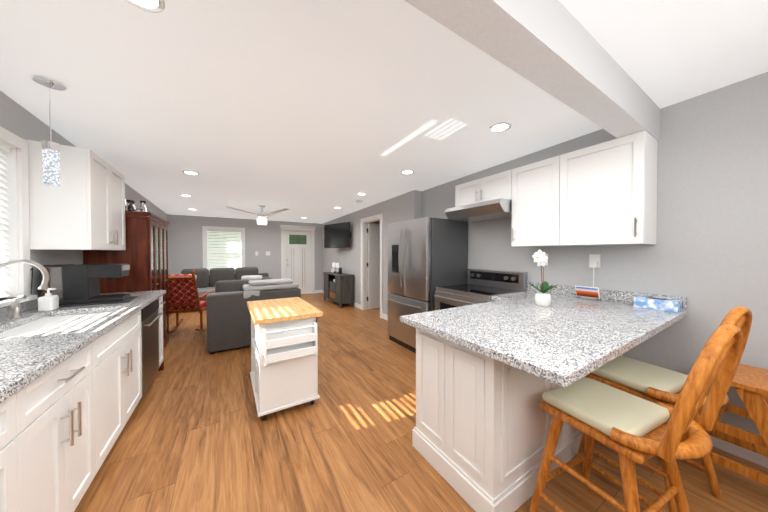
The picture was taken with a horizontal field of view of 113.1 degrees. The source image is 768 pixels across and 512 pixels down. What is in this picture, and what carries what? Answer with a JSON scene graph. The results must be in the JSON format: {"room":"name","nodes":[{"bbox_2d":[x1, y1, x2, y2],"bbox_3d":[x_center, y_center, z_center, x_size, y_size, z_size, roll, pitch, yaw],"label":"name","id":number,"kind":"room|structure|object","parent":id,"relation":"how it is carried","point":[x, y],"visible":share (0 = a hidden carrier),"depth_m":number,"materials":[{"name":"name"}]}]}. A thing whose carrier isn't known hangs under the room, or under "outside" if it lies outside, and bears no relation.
{"room":"kitchen","nodes":[
{"label":"kitchen","id":0,"kind":"room"},
{"bbox_2d":[0,91,167,299],"bbox_3d":[-2.957,0.056,2.241,0.150,2.500,9.900,0,1,-32],"label":"wall","id":1,"kind":"structure","parent":0,"point":[17,119],"depth_m":2.01,"materials":[{"name":"paint"}]},
{"bbox_2d":[0,126,37,307],"bbox_3d":[-2.418,-0.233,1.430,0.180,1.210,0.990,0,1,-32],"label":"window","id":2,"kind":"structure","parent":1,"relation":"in","point":[16,178],"depth_m":1.80,"materials":[{"name":"white"}]},
{"bbox_2d":[0,144,9,297],"bbox_3d":[-2.422,-0.231,1.428,0.050,1.035,0.800,0,1,-32],"label":"window blinds","id":3,"kind":"object","parent":2,"relation":"attached to","point":[3,252],"visible":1,"depth_m":1.74,"materials":[{"name":"white plastic"}]},
{"bbox_2d":[30,265,32,293],"label":"switch plates","id":4,"kind":"object","parent":1,"relation":"attached to","point":[31,269],"depth_m":1.88,"materials":[{"name":"white"}]},
{"bbox_2d":[26,140,125,249],"bbox_3d":[-2.705,-0.460,2.320,0.366,0.810,0.820,0,1,-32],"label":"upper cabinet","id":5,"kind":"object","parent":1,"relation":"attached to","point":[82,207],"visible":1,"depth_m":2.01,"materials":[{"name":"white wood"}]},
{"bbox_2d":[167,214,321,289],"bbox_3d":[-3.711,-0.015,7.505,4.100,2.500,0.150,0,1,-32],"label":"wall","id":6,"kind":"structure","parent":0,"point":[185,247],"depth_m":7.26,"materials":[{"name":"paint"}]},
{"bbox_2d":[202,226,244,270],"bbox_3d":[-4.412,-0.174,7.029,0.990,1.250,0.180,0,1,-32],"label":"window","id":7,"kind":"structure","parent":6,"relation":"in","point":[205,241],"depth_m":6.94,"materials":[{"name":"white"}]},
{"bbox_2d":[207,229,240,269],"bbox_3d":[-4.415,-0.173,7.033,0.810,1.081,0.050,0,1,-32],"label":"window blinds","id":8,"kind":"object","parent":7,"relation":"attached to","point":[217,260],"visible":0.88,"depth_m":7.02,"materials":[{"name":"white plastic"}]},
{"bbox_2d":[280,225,314,293],"bbox_3d":[-2.736,0.137,8.078,1.090,2.180,0.205,0,1,-32],"label":"door","id":9,"kind":"structure","parent":6,"relation":"attached to","point":[298,254],"depth_m":8.08,"materials":[{"name":"white wood"}]},
{"bbox_2d":[322,190,421,314],"bbox_3d":[-0.637,-0.001,6.448,0.320,2.500,4.880,0,1,-32],"label":"wall","id":10,"kind":"structure","parent":0,"point":[407,206],"depth_m":5.95,"materials":[{"name":"paint"}]},
{"bbox_2d":[321,290,360,308],"bbox_3d":[-1.302,1.189,7.223,0.014,0.100,2.890,0,1,-32],"label":"baseboard","id":11,"kind":"structure","parent":10,"relation":"attached to","point":[357,305],"depth_m":6.23,"materials":[{"name":"white wood"}]},
{"bbox_2d":[382,313,387,320],"bbox_3d":[0.206,1.222,4.781,0.014,0.100,0.890,0,1,-32],"label":"baseboard","id":12,"kind":"structure","parent":10,"relation":"attached to","point":[384,316],"depth_m":5.06,"materials":[{"name":"white"}]},
{"bbox_2d":[0,0,767,223],"bbox_3d":[-1.141,-1.139,3.347,4.420,0.278,9.900,0,1,-32],"label":"ceiling","id":13,"kind":"structure","parent":0,"point":[311,111],"depth_m":1.67,"materials":[{"name":"paint"}]},
{"bbox_2d":[32,76,65,186],"bbox_3d":[-2.106,-0.770,1.604,0.130,0.649,0.130,0,1,-32],"label":"pendant light","id":14,"kind":"object","parent":13,"relation":"hanging from","point":[50,163],"visible":1,"depth_m":1.59,"materials":[{"name":"glass"}]},
{"bbox_2d":[125,0,164,12],"bbox_3d":[-1.034,-1.105,1.063,0.178,0.005,0.178,-1,1,-41],"label":"recessed light","id":15,"kind":"object","parent":13,"relation":"in","point":[144,3],"depth_m":1.12,"materials":[{"name":"white plastic"}]},
{"bbox_2d":[182,170,198,174],"bbox_3d":[-2.511,-1.082,3.301,0.178,0.005,0.178,0,1,13],"label":"recessed light","id":16,"kind":"object","parent":13,"relation":"in","point":[185,171],"depth_m":3.29,"materials":[{"name":"white"}]},
{"bbox_2d":[226,205,288,224],"bbox_3d":[-2.695,-0.874,5.385,1.115,0.404,1.169,0,1,-32],"label":"ceiling fan","id":17,"kind":"object","parent":13,"relation":"hanging from","point":[261,216],"visible":1,"depth_m":5.32,"materials":[{"name":"white"}]},
{"bbox_2d":[400,170,413,173],"bbox_3d":[0.308,-1.111,3.361,0.178,0.005,0.178,0,1,31],"label":"recessed light","id":18,"kind":"object","parent":13,"relation":"in","point":[404,171],"depth_m":3.34,"materials":[{"name":"white"}]},
{"bbox_2d":[381,118,467,155],"bbox_3d":[0.333,-1.116,2.483,0.320,0.019,0.940,0,1,-32],"label":"sunlight patch","id":19,"kind":"object","parent":13,"relation":"attached to","point":[426,126],"depth_m":2.28,"materials":[{"name":"white"}]},
{"bbox_2d":[489,122,510,132],"bbox_3d":[1.013,-1.122,2.221,0.178,0.005,0.178,0,1,31],"label":"recessed light","id":20,"kind":"object","parent":13,"relation":"in","point":[500,127],"depth_m":2.22,"materials":[{"name":"white plastic"}]},
{"bbox_2d":[404,0,659,140],"bbox_3d":[0.341,-1.016,0.949,4.120,0.262,0.162,0,1,-32],"label":"ceiling beam","id":21,"kind":"structure","parent":13,"relation":"attached to","point":[556,50],"depth_m":1.18,"materials":[{"name":"grey paint"}]},
{"bbox_2d":[74,293,767,511],"bbox_3d":[-0.524,1.326,3.761,5.870,0.080,9.900,0,1,-32],"label":"floor","id":22,"kind":"structure","parent":0,"point":[197,434],"depth_m":1.71,"materials":[{"name":"brown wood"}]},
{"bbox_2d":[0,380,39,511],"bbox_3d":[-1.384,0.895,0.462,0.637,0.870,0.720,0,1,-32],"label":"base cabinet","id":23,"kind":"object","parent":22,"relation":"on","point":[19,430],"depth_m":0.89,"materials":[{"name":"white wood"}]},
{"bbox_2d":[36,335,103,511],"bbox_3d":[-1.700,0.888,0.972,0.637,0.870,0.720,0,1,-32],"label":"base cabinet","id":24,"kind":"object","parent":22,"relation":"on","point":[62,424],"depth_m":1.17,"materials":[{"name":"white wood"}]},
{"bbox_2d":[0,310,141,459],"bbox_3d":[-2.078,0.880,1.584,0.637,0.870,0.960,0,1,-32],"label":"base cabinet","id":25,"kind":"object","parent":22,"relation":"on","point":[123,343],"depth_m":1.72,"materials":[{"name":"white wood"}]},
{"bbox_2d":[141,298,162,395],"bbox_3d":[-2.449,0.818,2.274,0.639,0.757,0.597,0,1,-32],"label":"dishwasher","id":26,"kind":"object","parent":25,"relation":"in","point":[150,315],"visible":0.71,"depth_m":2.35,"materials":[{"name":"grey metal"}]},
{"bbox_2d":[83,211,169,347],"bbox_3d":[-3.143,0.398,3.207,0.536,1.790,1.130,0,1,-32],"label":"armoire","id":27,"kind":"object","parent":22,"relation":"on","point":[144,255],"visible":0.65,"depth_m":2.84,"materials":[{"name":"brown wood"}]},
{"bbox_2d":[125,200,146,211],"bbox_3d":[-3.172,-0.619,3.198,0.180,0.240,0.927,0,1,-32],"label":"glassware","id":28,"kind":"object","parent":27,"relation":"on","point":[129,205],"visible":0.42,"depth_m":3.08,"materials":[{"name":"clear glass"}]},
{"bbox_2d":[158,296,163,370],"bbox_3d":[-2.718,0.866,2.620,0.637,0.870,0.265,0,1,-32],"label":"base cabinet","id":29,"kind":"object","parent":22,"relation":"on","point":[161,323],"depth_m":2.84,"materials":[{"name":"white wood"}]},
{"bbox_2d":[0,290,165,402],"bbox_3d":[-1.855,0.380,1.239,0.663,0.140,3.530,0,1,-32],"label":"countertop","id":30,"kind":"structure","parent":29,"relation":"on","point":[25,360],"depth_m":1.26,"materials":[{"name":"stone"}]},
{"bbox_2d":[0,259,49,324],"bbox_3d":[-2.250,0.210,1.594,0.254,0.387,0.294,0,1,-32],"label":"faucet","id":31,"kind":"object","parent":30,"relation":"on","point":[15,308],"visible":1,"depth_m":1.58,"materials":[{"name":"silver metal"}]},
{"bbox_2d":[38,288,58,311],"bbox_3d":[-2.475,0.319,1.873,0.070,0.162,0.100,0,1,-32],"label":"soap bottle","id":32,"kind":"object","parent":30,"relation":"on","point":[48,301],"visible":0.96,"depth_m":1.85,"materials":[{"name":"white plastic"}]},
{"bbox_2d":[36,264,137,308],"bbox_3d":[-2.476,0.232,2.159,0.500,0.328,0.290,0,1,-32],"label":"coffee maker","id":33,"kind":"object","parent":30,"relation":"on","point":[77,285],"visible":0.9,"depth_m":2.05,"materials":[{"name":"grey plastic"}]},
{"bbox_2d":[168,270,212,332],"bbox_3d":[-3.305,0.743,4.260,0.560,1.060,0.930,0,1,-18],"label":"rocking chair","id":34,"kind":"object","parent":22,"relation":"on","point":[184,296],"visible":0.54,"depth_m":4.03,"materials":[{"name":"red fabric"}]},
{"bbox_2d":[181,267,271,300],"bbox_3d":[-4.118,0.761,6.471,2.250,0.916,1.080,0,1,-32],"label":"sofa","id":35,"kind":"object","parent":22,"relation":"on","point":[205,281],"visible":0.31,"depth_m":6.43,"materials":[{"name":"fabric"}]},
{"bbox_2d":[206,279,300,353],"bbox_3d":[-2.057,0.820,4.039,1.200,0.924,1.065,0,1,-32],"label":"sofa","id":36,"kind":"object","parent":22,"relation":"on","point":[228,320],"visible":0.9,"depth_m":3.48,"materials":[{"name":"fabric"}]},
{"bbox_2d":[242,279,298,297],"bbox_3d":[-1.742,0.477,3.902,0.771,0.223,0.509,0,1,-32],"label":"blanket","id":37,"kind":"object","parent":36,"relation":"on","point":[268,288],"depth_m":3.73,"materials":[{"name":"white fabric"}]},
{"bbox_2d":[247,297,322,419],"bbox_3d":[-0.973,0.892,2.417,0.530,0.823,0.925,0,1,-32],"label":"kitchen cart","id":38,"kind":"object","parent":22,"relation":"on","point":[284,355],"visible":1,"depth_m":2.10,"materials":[{"name":"white wood"}]},
{"bbox_2d":[323,272,353,307],"bbox_3d":[-1.222,0.851,6.698,0.385,0.790,1.250,0,1,-32],"label":"tv console","id":39,"kind":"object","parent":22,"relation":"on","point":[338,288],"visible":0.94,"depth_m":6.26,"materials":[{"name":"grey wood"}]},
{"bbox_2d":[331,263,341,273],"bbox_3d":[-1.268,0.318,6.776,0.103,0.270,0.707,0,1,-32],"label":"figurine","id":40,"kind":"object","parent":39,"relation":"on","point":[336,265],"visible":1,"depth_m":6.72,"materials":[{"name":"white ceramic"}]},
{"bbox_2d":[388,217,467,352],"bbox_3d":[0.574,0.392,3.692,0.821,1.790,0.910,0,1,-32],"label":"fridge","id":41,"kind":"object","parent":22,"relation":"on","point":[427,256],"visible":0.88,"depth_m":3.38,"materials":[{"name":"grey metal"}]},
{"bbox_2d":[434,269,526,309],"bbox_3d":[1.087,0.739,2.973,0.742,1.115,0.764,0,1,-32],"label":"range","id":42,"kind":"object","parent":22,"relation":"on","point":[482,286],"visible":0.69,"depth_m":2.93,"materials":[{"name":"silver metal"}]},
{"bbox_2d":[412,300,622,511],"bbox_3d":[1.067,0.874,2.027,1.773,0.870,0.820,0,1,-32],"label":"base cabinet","id":43,"kind":"object","parent":22,"relation":"on","point":[480,430],"visible":0.44,"depth_m":1.38,"materials":[{"name":"white wood"}]},
{"bbox_2d":[400,282,686,386],"bbox_3d":[1.115,0.371,1.855,1.868,0.140,1.156,0,1,-32],"label":"countertop","id":44,"kind":"structure","parent":43,"relation":"on","point":[567,336],"depth_m":1.46,"materials":[{"name":"stone"}]},
{"bbox_2d":[530,250,556,305],"bbox_3d":[1.268,0.173,2.029,0.249,0.449,0.156,0,1,-32],"label":"orchid","id":45,"kind":"object","parent":44,"relation":"on","point":[542,297],"visible":1,"depth_m":2.00,"materials":[{"name":"white ceramic"}]},
{"bbox_2d":[575,285,599,299],"bbox_3d":[1.847,0.332,2.298,0.086,0.119,0.180,0,1,-32],"label":"smart display","id":46,"kind":"object","parent":44,"relation":"on","point":[586,292],"visible":1,"depth_m":2.28,"materials":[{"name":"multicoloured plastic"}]},
{"bbox_2d":[634,296,681,312],"bbox_3d":[2.067,0.361,1.923,0.120,0.076,0.230,0,1,-32],"label":"tissue box","id":47,"kind":"object","parent":44,"relation":"on","point":[669,305],"visible":1,"depth_m":1.88,"materials":[{"name":"blue cardboard"}]},
{"bbox_2d":[529,324,742,511],"bbox_3d":[1.081,0.780,1.131,0.502,1.090,0.584,0,1,-25],"label":"stool","id":48,"kind":"object","parent":22,"relation":"on","point":[630,429],"visible":1,"depth_m":1.04,"materials":[{"name":"brown wood"}]},
{"bbox_2d":[577,306,751,511],"bbox_3d":[1.550,0.776,1.433,0.502,1.090,0.584,0,1,-23],"label":"stool","id":49,"kind":"object","parent":22,"relation":"on","point":[655,384],"visible":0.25,"depth_m":1.39,"materials":[{"name":"brown wood"}]},
{"bbox_2d":[658,363,767,485],"bbox_3d":[2.108,1.010,1.504,0.430,0.639,0.610,0,1,-32],"label":"step stool","id":50,"kind":"object","parent":22,"relation":"on","point":[750,383],"visible":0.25,"depth_m":1.41,"materials":[{"name":"brown wood"}]},
{"bbox_2d":[422,72,767,435],"bbox_3d":[1.997,0.055,2.345,0.150,2.500,4.870,0,1,-32],"label":"wall","id":51,"kind":"structure","parent":0,"point":[706,254],"depth_m":1.83,"materials":[{"name":"paint"}]},
{"bbox_2d":[445,198,511,221],"bbox_3d":[1.183,-0.524,3.016,0.516,0.135,0.760,0,1,-32],"label":"range hood","id":52,"kind":"object","parent":51,"relation":"attached to","point":[499,208],"visible":0.84,"depth_m":2.85,"materials":[{"name":"silver metal"}]},
{"bbox_2d":[455,169,511,206],"bbox_3d":[1.250,-0.752,3.050,0.366,0.315,0.768,0,1,-32],"label":"upper cabinet","id":53,"kind":"object","parent":51,"relation":"attached to","point":[494,186],"visible":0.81,"depth_m":2.92,"materials":[{"name":"white wood"}]},
{"bbox_2d":[511,155,560,246],"bbox_3d":[1.571,-0.500,2.534,0.366,0.805,0.448,0,1,-32],"label":"upper cabinet","id":54,"kind":"object","parent":51,"relation":"attached to","point":[535,204],"visible":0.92,"depth_m":2.44,"materials":[{"name":"white wood"}]},
{"bbox_2d":[589,254,599,286],"label":"switch plates","id":55,"kind":"object","parent":51,"relation":"attached to","point":[594,260],"depth_m":2.31,"materials":[{"name":"white plastic"}]},
{"bbox_2d":[559,131,657,245],"bbox_3d":[1.831,-0.495,2.112,0.366,0.805,0.540,0,1,-32],"label":"upper cabinet","id":56,"kind":"object","parent":51,"relation":"attached to","point":[608,192],"visible":1,"depth_m":1.97,"materials":[{"name":"white wood"}]},
{"bbox_2d":[710,436,767,467],"bbox_3d":[2.569,1.269,1.281,0.014,0.100,2.070,0,1,-32],"label":"baseboard","id":57,"kind":"structure","parent":51,"relation":"attached to","point":[749,455],"depth_m":1.66,"materials":[{"name":"white wood"}]},
{"label":"outside","id":58,"kind":"structure","parent":0,"visible":0},
{"bbox_2d":[208,231,239,267],"bbox_3d":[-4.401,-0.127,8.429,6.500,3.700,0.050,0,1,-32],"label":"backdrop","id":59,"kind":"structure","parent":58,"point":[223,247],"depth_m":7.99,"materials":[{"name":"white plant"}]},
{"bbox_3d":[0.386,0.056,5.982,1.330,2.400,1.850,0,1,-32],"label":"wall","id":60,"kind":"structure","parent":0,"visible":0},
{"bbox_2d":[361,214,382,317],"bbox_3d":[-0.234,0.198,5.595,0.143,2.125,0.970,0,1,-32],"label":"door frame","id":61,"kind":"structure","parent":60,"relation":"attached to","point":[371,265],"depth_m":5.47,"materials":[{"name":"white wood"}]},
{"bbox_3d":[-0.899,-0.532,6.502,0.058,0.160,0.140,0,1,-32],"label":"mount","id":62,"kind":"object","parent":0,"visible":0},
{"bbox_2d":[324,222,349,247],"bbox_3d":[-1.234,-0.534,6.687,1.100,0.640,0.077,1,1,43],"label":"tv","id":63,"kind":"object","parent":62,"relation":"attached to","point":[336,235],"visible":1,"depth_m":6.61,"materials":[{"name":"black plastic"}]}
]}

